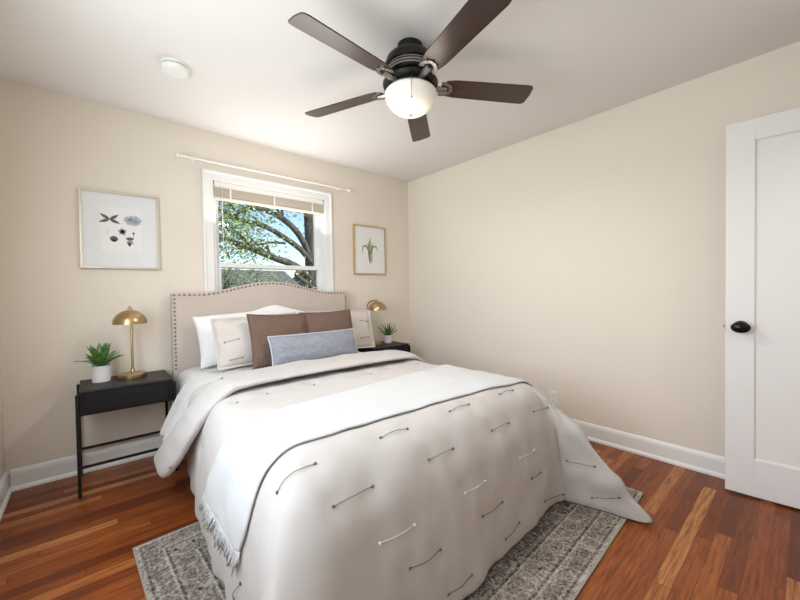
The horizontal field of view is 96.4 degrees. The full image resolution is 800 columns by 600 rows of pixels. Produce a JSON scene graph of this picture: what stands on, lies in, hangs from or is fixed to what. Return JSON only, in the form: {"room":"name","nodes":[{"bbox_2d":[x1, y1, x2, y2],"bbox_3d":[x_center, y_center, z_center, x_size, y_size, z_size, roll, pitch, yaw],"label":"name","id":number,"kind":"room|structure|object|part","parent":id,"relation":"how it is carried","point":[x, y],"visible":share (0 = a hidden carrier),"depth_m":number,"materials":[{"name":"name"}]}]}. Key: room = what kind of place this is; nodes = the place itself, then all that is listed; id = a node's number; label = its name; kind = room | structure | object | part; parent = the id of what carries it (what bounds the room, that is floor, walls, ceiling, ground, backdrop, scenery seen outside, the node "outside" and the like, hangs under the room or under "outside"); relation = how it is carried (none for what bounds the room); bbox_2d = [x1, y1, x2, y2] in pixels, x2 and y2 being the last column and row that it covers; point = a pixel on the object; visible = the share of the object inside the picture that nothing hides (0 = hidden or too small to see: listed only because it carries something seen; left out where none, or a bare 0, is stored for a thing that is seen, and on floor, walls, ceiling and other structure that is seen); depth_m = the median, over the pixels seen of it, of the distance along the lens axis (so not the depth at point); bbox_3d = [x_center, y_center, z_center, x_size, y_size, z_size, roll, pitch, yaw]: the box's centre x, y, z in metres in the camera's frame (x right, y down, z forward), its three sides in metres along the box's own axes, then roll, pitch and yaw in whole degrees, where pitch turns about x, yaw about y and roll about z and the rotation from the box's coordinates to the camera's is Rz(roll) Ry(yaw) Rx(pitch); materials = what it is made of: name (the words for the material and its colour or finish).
{"room":"bedroom","nodes":[
{"label":"bedroom","id":0,"kind":"room"},
{"bbox_2d":[0,338,5,480],"bbox_3d":[-0.801,-0.069,0.214,0.130,2.440,4.874,-2,2,-41],"label":"wall","id":1,"kind":"structure","parent":0,"point":[2,445],"depth_m":2.07,"materials":[{"name":"beige paint"}]},
{"bbox_2d":[0,471,11,520],"bbox_3d":[-1.144,1.083,0.771,0.026,0.126,3.594,-2,2,-41],"label":"baseboard","id":2,"kind":"structure","parent":1,"relation":"attached to","point":[5,489],"depth_m":2.00,"materials":[{"name":"white paint"}]},
{"bbox_2d":[0,78,409,486],"bbox_3d":[-1.164,-0.123,3.213,3.521,2.440,0.130,-2,2,-41],"label":"wall","id":3,"kind":"structure","parent":0,"point":[53,144],"depth_m":2.39,"materials":[{"name":"beige paint"}]},
{"bbox_2d":[10,435,163,491],"bbox_3d":[-1.096,1.034,3.178,3.221,0.126,0.026,-2,2,-41],"label":"baseboard","id":4,"kind":"structure","parent":3,"relation":"attached to","point":[28,476],"depth_m":2.30,"materials":[{"name":"white paint"}]},
{"bbox_2d":[78,187,160,269],"bbox_3d":[-1.913,-0.475,2.458,0.436,0.526,0.022,-2,2,-41],"label":"framed print","id":5,"kind":"object","parent":3,"relation":"attached to","point":[118,230],"visible":1,"depth_m":2.45,"materials":[{"name":"beige paper"}]},
{"bbox_2d":[175,152,350,192],"bbox_3d":[-1.089,-1.084,3.139,1.530,0.060,0.072,-2,2,-41],"label":"curtain rod","id":6,"kind":"object","parent":3,"relation":"attached to","point":[177,154],"visible":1,"depth_m":2.99,"materials":[{"name":"white plastic"}]},
{"bbox_2d":[201,168,333,291],"bbox_3d":[-1.134,-0.311,3.206,1.188,1.454,0.180,-2,2,-41],"label":"window","id":7,"kind":"structure","parent":3,"relation":"in","point":[323,245],"depth_m":3.07,"materials":[{"name":"white paint"}]},
{"bbox_3d":[-1.173,-0.610,3.239,0.952,0.668,0.035,-2,2,-41],"label":"sash","id":8,"kind":"part","parent":7,"relation":"part of","materials":[{"name":"white plastic"}]},
{"bbox_2d":[214,181,323,253],"bbox_3d":[-1.121,-0.667,3.177,0.968,0.580,0.072,-2,2,-41],"label":"window blind","id":9,"kind":"object","parent":7,"relation":"attached to","point":[226,192],"visible":0.9,"depth_m":3.10,"materials":[{"name":"white"}]},
{"bbox_3d":[-1.129,-0.935,3.176,0.968,0.045,0.060,-2,2,-41],"label":"head rail","id":10,"kind":"part","parent":9,"relation":"part of","materials":[{"name":"white plastic"}]},
{"bbox_3d":[-1.126,-0.830,3.177,0.968,0.020,0.060,-2,2,-41],"label":"rail","id":11,"kind":"part","parent":9,"relation":"part of","materials":[{"name":"beige"}]},
{"bbox_3d":[-1.137,-0.010,3.221,0.952,0.612,0.035,-2,2,-41],"label":"sash","id":12,"kind":"part","parent":7,"relation":"part of","materials":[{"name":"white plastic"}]},
{"bbox_2d":[353,224,385,274],"bbox_3d":[-0.322,-0.534,3.843,0.425,0.523,0.022,-2,2,-41],"label":"framed print","id":13,"kind":"object","parent":3,"relation":"attached to","point":[369,242],"visible":1,"depth_m":3.83,"materials":[{"name":"white paper"}]},
{"bbox_3d":[-0.323,-0.529,3.839,0.204,0.290,0.001,-2,2,-41],"label":"leafy stem","id":14,"kind":"part","parent":13,"relation":"part of","materials":[{"name":"green paper"}]},
{"bbox_2d":[0,0,799,182],"bbox_3d":[0.416,-1.390,1.349,3.521,0.120,5.004,-2,2,-41],"label":"ceiling","id":15,"kind":"structure","parent":0,"point":[254,77],"depth_m":1.98,"materials":[{"name":"white paint"}]},
{"bbox_2d":[159,57,189,78],"bbox_3d":[-1.265,-1.297,2.012,0.148,0.042,0.148,-2,2,-41],"label":"smoke detector","id":16,"kind":"object","parent":15,"relation":"attached to","point":[173,67],"visible":1,"depth_m":1.98,"materials":[{"name":"white plastic"}]},
{"bbox_3d":[-1.265,-1.312,2.012,0.148,0.013,0.148,-2,2,-41],"label":"plate","id":17,"kind":"part","parent":16,"relation":"part of","materials":[{"name":"white plastic"}]},
{"bbox_2d":[288,0,532,141],"bbox_3d":[0.034,-1.149,1.850,1.274,0.372,1.305,-2,2,-41],"label":"ceiling fan","id":18,"kind":"object","parent":15,"relation":"hanging from","point":[410,82],"visible":1,"depth_m":1.76,"materials":[{"name":"brown wood"}]},
{"bbox_3d":[-0.240,-1.120,1.585,0.512,0.006,0.132,-2,15,-46],"label":"blade","id":19,"kind":"part","parent":18,"relation":"part of","materials":[{"name":"brown wood"}]},
{"bbox_3d":[-0.322,-1.129,2.073,0.512,0.006,0.132,0,14,26],"label":"blade","id":20,"kind":"part","parent":18,"relation":"part of","materials":[{"name":"brown wood"}]},
{"bbox_3d":[0.056,-1.038,1.887,0.272,0.120,0.272,-2,2,-41],"label":"lamp shade","id":21,"kind":"part","parent":18,"relation":"part of","materials":[{"name":"white glass"}]},
{"bbox_3d":[0.117,-1.140,2.301,0.132,0.006,0.512,-14,-1,9],"label":"blade","id":22,"kind":"part","parent":18,"relation":"part of","materials":[{"name":"brown wood"}]},
{"bbox_3d":[0.249,-1.126,1.512,0.132,0.006,0.512,13,-5,-27],"label":"blade","id":23,"kind":"part","parent":18,"relation":"part of","materials":[{"name":"brown wood"}]},
{"bbox_3d":[0.470,-1.138,1.955,0.512,0.006,0.132,-1,-12,-10],"label":"blade","id":24,"kind":"part","parent":18,"relation":"part of","materials":[{"name":"brown wood"}]},
{"bbox_2d":[0,441,799,599],"bbox_3d":[0.455,1.169,1.401,3.521,0.120,5.004,-2,2,-41],"label":"floor","id":25,"kind":"structure","parent":0,"point":[704,539],"depth_m":1.68,"materials":[{"name":"red wood"}]},
{"bbox_2d":[75,370,177,498],"bbox_3d":[-1.761,0.818,2.315,0.488,0.612,0.368,-2,2,-41],"label":"nightstand","id":26,"kind":"object","parent":25,"relation":"on","point":[91,398],"visible":0.77,"depth_m":2.18,"materials":[{"name":"black wood"}]},
{"bbox_3d":[-1.827,0.836,2.032,0.016,0.590,0.016,-2,2,-41],"label":"leg","id":27,"kind":"part","parent":26,"relation":"part of","materials":[{"name":"black metal"}]},
{"bbox_3d":[-2.053,0.834,2.292,0.016,0.590,0.016,-2,2,-41],"label":"leg","id":28,"kind":"part","parent":26,"relation":"part of","materials":[{"name":"black metal"}]},
{"bbox_2d":[73,343,124,382],"bbox_3d":[-1.889,0.391,2.249,0.246,0.248,0.276,-2,2,-41],"label":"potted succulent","id":29,"kind":"object","parent":26,"relation":"on","point":[100,369],"visible":1,"depth_m":2.23,"materials":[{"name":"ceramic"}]},
{"bbox_2d":[90,364,110,382],"bbox_3d":[-1.890,0.463,2.263,0.103,0.103,0.103,-2,2,-41],"label":"pot","id":30,"kind":"object","parent":29,"relation":"on","point":[100,373],"depth_m":2.23,"materials":[{"name":"white ceramic"}]},
{"bbox_3d":[-1.649,0.592,2.179,0.402,0.107,0.010,-2,2,-41],"label":"drawer","id":31,"kind":"part","parent":26,"relation":"part of","materials":[{"name":"black wood"}]},
{"bbox_3d":[-1.646,0.553,2.173,0.100,0.013,0.005,-2,2,-41],"label":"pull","id":32,"kind":"part","parent":26,"relation":"part of","materials":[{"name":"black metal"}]},
{"bbox_2d":[112,306,147,379],"bbox_3d":[-1.759,0.275,2.336,0.186,0.473,0.220,-2,1,-33],"label":"table lamp","id":33,"kind":"object","parent":26,"relation":"on","point":[130,317],"visible":1,"depth_m":2.30,"materials":[{"name":"gold metal"}]},
{"bbox_3d":[-1.752,0.108,2.319,0.186,0.090,0.186,-2,1,-33],"label":"lamp shade","id":34,"kind":"part","parent":33,"relation":"part of","materials":[{"name":"gold metal"}]},
{"bbox_3d":[-1.782,0.266,2.372,0.015,0.438,0.127,-2,1,-33],"label":"stem","id":35,"kind":"part","parent":33,"relation":"part of","materials":[{"name":"gold metal"}]},
{"bbox_3d":[-1.697,0.822,2.602,0.016,0.590,0.016,-2,2,-41],"label":"leg","id":36,"kind":"part","parent":26,"relation":"part of","materials":[{"name":"black metal"}]},
{"bbox_3d":[-1.471,0.824,2.342,0.016,0.590,0.016,-2,2,-41],"label":"leg","id":37,"kind":"part","parent":26,"relation":"part of","materials":[{"name":"black metal"}]},
{"bbox_2d":[358,341,410,352],"bbox_3d":[-0.186,0.766,3.734,0.488,0.612,0.368,-2,2,-41],"label":"nightstand","id":38,"kind":"object","parent":25,"relation":"on","point":[394,345],"visible":0.23,"depth_m":3.63,"materials":[{"name":"black wood"}]},
{"bbox_2d":[367,299,385,345],"bbox_3d":[-0.245,0.225,3.669,0.220,0.473,0.186,0,1,25],"label":"table lamp","id":39,"kind":"object","parent":38,"relation":"on","point":[375,306],"visible":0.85,"depth_m":3.61,"materials":[{"name":"gold metal"}]},
{"bbox_3d":[-0.232,0.059,3.659,0.186,0.090,0.186,0,1,25],"label":"lamp shade","id":40,"kind":"part","parent":39,"relation":"part of","materials":[{"name":"gold metal"}]},
{"bbox_2d":[378,322,397,342],"bbox_3d":[-0.133,0.347,3.824,0.222,0.219,0.235,-1,1,4],"label":"potted succulent","id":41,"kind":"object","parent":38,"relation":"on","point":[388,333],"visible":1,"depth_m":3.79,"materials":[{"name":"white ceramic"}]},
{"bbox_2d":[384,334,391,342],"bbox_3d":[-0.129,0.414,3.821,0.093,0.085,0.093,-2,2,-41],"label":"pot","id":42,"kind":"object","parent":41,"relation":"on","point":[387,337],"depth_m":3.79,"materials":[{"name":"white ceramic"}]},
{"bbox_3d":[-0.075,0.540,3.598,0.402,0.107,0.010,-2,2,-41],"label":"drawer","id":43,"kind":"part","parent":38,"relation":"part of","materials":[{"name":"black wood"}]},
{"bbox_2d":[132,487,643,599],"bbox_3d":[0.075,1.101,1.805,2.132,0.010,1.494,-2,2,-43],"label":"area rug","id":44,"kind":"object","parent":25,"relation":"on","point":[554,560],"visible":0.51,"depth_m":1.51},
{"bbox_2d":[170,282,345,383],"bbox_3d":[-0.452,0.476,2.337,1.468,1.256,2.055,-2,2,-41],"label":"headboard","id":45,"kind":"object","parent":44,"relation":"on","point":[185,348],"visible":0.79,"depth_m":2.80,"materials":[{"name":"beige fabric"}]},
{"bbox_2d":[160,352,360,441],"bbox_3d":[-0.864,0.660,2.749,1.660,0.382,0.676,-2,2,-41],"label":"coverlet","id":46,"kind":"object","parent":45,"relation":"on","point":[189,380],"visible":0.38,"depth_m":2.28,"materials":[{"name":"white fabric"}]},
{"bbox_2d":[193,310,275,368],"bbox_3d":[-1.201,0.271,2.735,0.659,0.408,0.198,-2,1,-38],"label":"pillow","id":47,"kind":"object","parent":46,"relation":"on","point":[203,326],"visible":0.29,"depth_m":2.54,"materials":[{"name":"white fabric"}]},
{"bbox_2d":[210,312,295,370],"bbox_3d":[-1.039,0.285,2.650,0.190,0.362,0.645,0,2,45],"label":"pillow sham","id":48,"kind":"object","parent":46,"relation":"on","point":[232,340],"visible":0.38,"depth_m":2.47,"materials":[{"name":"fabric"}]},
{"bbox_2d":[214,318,252,366],"bbox_3d":[-1.038,0.287,2.649,0.617,0.342,0.167,-4,-13,-44],"label":"cushion","id":49,"kind":"object","parent":48,"relation":"on","point":[232,340],"depth_m":2.47,"materials":[{"name":"fabric"}]},
{"bbox_2d":[246,313,307,368],"bbox_3d":[-0.866,0.286,2.608,0.464,0.388,0.192,-2,2,-41],"label":"throw cushion","id":50,"kind":"object","parent":46,"relation":"on","point":[260,326],"visible":0.64,"depth_m":2.50,"materials":[{"name":"brown fabric"}]},
{"bbox_2d":[254,305,305,313],"bbox_3d":[-1.021,0.246,2.935,0.553,0.411,0.165,-2,1,-37],"label":"pillow","id":51,"kind":"object","parent":46,"relation":"on","point":[277,309],"visible":0.1,"depth_m":2.94,"materials":[{"name":"white fabric"}]},
{"bbox_2d":[267,328,358,365],"bbox_3d":[-0.610,0.348,2.630,0.706,0.221,0.140,-2,2,-41],"label":"lumbar cushion","id":52,"kind":"object","parent":46,"relation":"on","point":[284,349],"visible":0.77,"depth_m":2.55,"materials":[{"name":"fabric"}]},
{"bbox_2d":[306,309,357,348],"bbox_3d":[-0.573,0.276,2.909,0.460,0.380,0.191,-2,2,-41],"label":"throw cushion","id":53,"kind":"object","parent":46,"relation":"on","point":[333,320],"visible":0.35,"depth_m":2.87,"materials":[{"name":"brown fabric"}]},
{"bbox_2d":[307,310,375,347],"bbox_3d":[-0.519,0.266,3.195,0.647,0.362,0.190,-2,1,-37],"label":"pillow sham","id":54,"kind":"object","parent":46,"relation":"on","point":[361,319],"visible":0.42,"depth_m":3.27,"materials":[{"name":"fabric"}]},
{"bbox_2d":[351,312,372,346],"bbox_3d":[-0.519,0.271,3.195,0.615,0.340,0.172,0,-16,-37],"label":"cushion","id":55,"kind":"object","parent":54,"relation":"on","point":[361,321],"depth_m":3.27,"materials":[{"name":"fabric"}]},
{"bbox_2d":[154,350,651,599],"bbox_3d":[-0.064,0.746,1.918,1.886,0.695,1.961,-2,2,-41],"label":"comforter","id":56,"kind":"object","parent":45,"relation":"on","point":[419,504],"visible":0.81,"depth_m":1.38,"materials":[{"name":"fabric"}]},
{"bbox_2d":[199,364,532,576],"bbox_3d":[-0.012,0.691,1.875,1.778,0.473,0.656,-2,1,-37],"label":"throw blanket","id":57,"kind":"object","parent":56,"relation":"on","point":[241,463],"visible":0.93,"depth_m":1.42,"materials":[{"name":"white fabric"}]},
{"bbox_2d":[408,41,799,456],"bbox_3d":[1.757,-0.152,2.439,0.130,2.440,4.874,-2,2,-41],"label":"wall","id":58,"kind":"structure","parent":0,"point":[584,260],"depth_m":2.62,"materials":[{"name":"beige paint"}]},
{"bbox_2d":[549,390,557,405],"bbox_3d":[1.260,0.804,2.938,0.009,0.116,0.072,-2,2,-41],"label":"wall outlet","id":59,"kind":"object","parent":58,"relation":"attached to","point":[553,395],"visible":0.94,"depth_m":2.93,"materials":[{"name":"white plastic"}]},
{"bbox_2d":[573,419,724,478],"bbox_3d":[1.296,1.003,2.893,0.026,0.126,3.594,-2,2,-41],"label":"baseboard","id":60,"kind":"structure","parent":58,"relation":"attached to","point":[692,459],"depth_m":2.39,"materials":[{"name":"white paint"}]},
{"bbox_3d":[1.280,-0.104,0.404,3.261,2.440,0.130,-2,2,-41],"label":"wall","id":61,"kind":"structure","parent":0,"visible":0},
{"bbox_2d":[723,107,799,508],"bbox_3d":[2.076,0.051,1.716,0.782,2.034,0.113,0,2,44],"label":"door","id":62,"kind":"structure","parent":61,"relation":"in","point":[762,324],"depth_m":1.90,"materials":[{"name":"white paint"}]},
{"bbox_3d":[1.825,0.148,1.916,0.081,0.060,0.045,0,2,44],"label":"knob","id":63,"kind":"part","parent":62,"relation":"part of","materials":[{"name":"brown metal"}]},
{"bbox_3d":[2.102,0.007,1.743,0.536,1.719,0.013,0,2,44],"label":"panel","id":64,"kind":"part","parent":62,"relation":"part of","materials":[{"name":"white paint"}]},
{"label":"outside","id":65,"kind":"structure","parent":0,"visible":0},
{"bbox_3d":[-7.442,1.704,20.048,105.000,0.200,120.000,-2,2,-41],"label":"ground","id":66,"kind":"structure","parent":65,"visible":0},
{"bbox_2d":[219,250,295,288],"bbox_3d":[-5.839,-0.124,11.927,5.548,3.744,3.380,-2,2,-41],"label":"shade tree","id":67,"kind":"object","parent":66,"relation":"on","point":[225,275],"visible":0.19,"depth_m":11.91,"materials":[{"name":"green plant"}]},
{"bbox_2d":[221,269,300,289],"bbox_3d":[-9.133,-0.057,20.554,5.200,3.350,5.700,-2,2,-41],"label":"neighbor house","id":68,"kind":"structure","parent":66,"relation":"on","point":[281,274],"depth_m":20.37,"materials":[{"name":"grey"}]},
{"bbox_2d":[218,201,316,289],"bbox_3d":[-2.766,-2.418,8.342,3.360,8.376,5.649,0,1,40],"label":"shade tree","id":69,"kind":"object","parent":66,"relation":"on","point":[307,248],"visible":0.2,"depth_m":7.84,"materials":[{"name":"green plant"}]},
{"bbox_2d":[293,274,304,286],"bbox_3d":[-4.720,-0.469,29.030,7.100,3.700,6.700,-2,2,-41],"label":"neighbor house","id":70,"kind":"structure","parent":66,"relation":"on","point":[294,277],"depth_m":26.83,"materials":[{"name":"grey"}]}
]}

